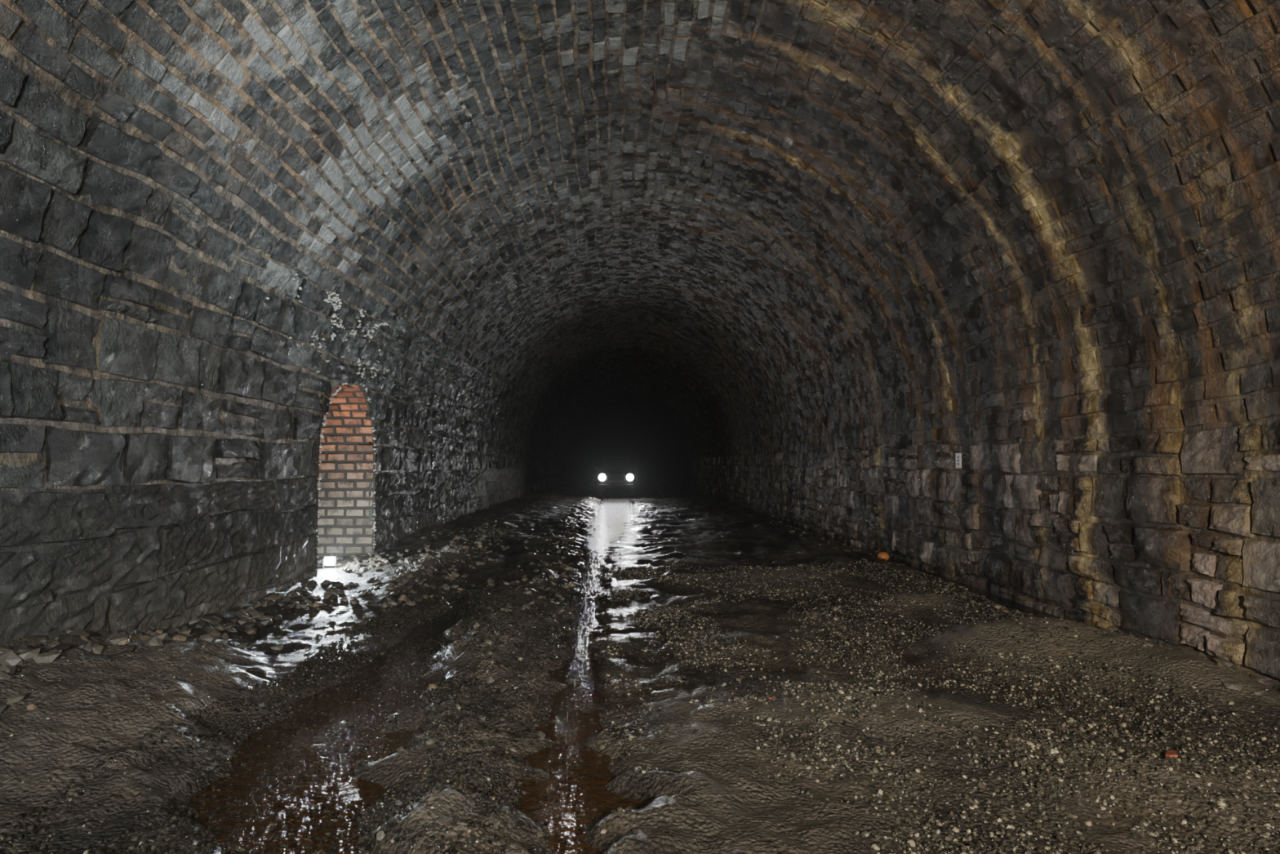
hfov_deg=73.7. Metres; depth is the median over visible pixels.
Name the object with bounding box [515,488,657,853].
water stream
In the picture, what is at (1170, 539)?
wall
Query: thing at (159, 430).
wall
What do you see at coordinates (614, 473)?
vehicle
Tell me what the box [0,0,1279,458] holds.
ceiling
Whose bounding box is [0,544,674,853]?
pebbles
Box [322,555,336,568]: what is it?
work lamp
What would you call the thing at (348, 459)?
niche
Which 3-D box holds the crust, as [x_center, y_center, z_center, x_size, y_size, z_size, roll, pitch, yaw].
[-4.409,0.117,12.871,0.390,3.872,6.049,0,-2,-1]
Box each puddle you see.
[189,596,471,853]
[618,508,682,542]
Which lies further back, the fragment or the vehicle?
the vehicle
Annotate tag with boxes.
[955,453,961,467]
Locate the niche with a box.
[311,383,375,575]
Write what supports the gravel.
on the floor
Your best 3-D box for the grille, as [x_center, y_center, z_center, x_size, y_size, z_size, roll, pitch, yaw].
[-1.119,2.365,39.953,0.840,0.260,0.075,0,-2,-1]
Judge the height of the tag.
0.220 m
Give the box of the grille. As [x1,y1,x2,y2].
[607,474,625,479]
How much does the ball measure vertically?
0.166 m
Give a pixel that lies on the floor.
(707, 801)
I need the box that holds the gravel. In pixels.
[0,551,1279,853]
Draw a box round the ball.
[877,551,889,559]
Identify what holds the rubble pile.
on the floor
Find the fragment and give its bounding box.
[1164,750,1177,757]
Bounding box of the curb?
[688,487,1062,618]
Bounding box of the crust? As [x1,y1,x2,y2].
[264,273,396,570]
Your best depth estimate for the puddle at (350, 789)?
4.76 m
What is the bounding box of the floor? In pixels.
[0,478,1279,853]
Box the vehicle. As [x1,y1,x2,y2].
[594,456,638,497]
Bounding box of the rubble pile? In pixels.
[0,519,1266,842]
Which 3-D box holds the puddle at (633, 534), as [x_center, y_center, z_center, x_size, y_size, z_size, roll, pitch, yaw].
[0.326,2.623,22.926,1.800,0.001,18.000,0,-2,-1]
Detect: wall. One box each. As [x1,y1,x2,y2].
[0,41,573,644]
[676,418,1279,691]

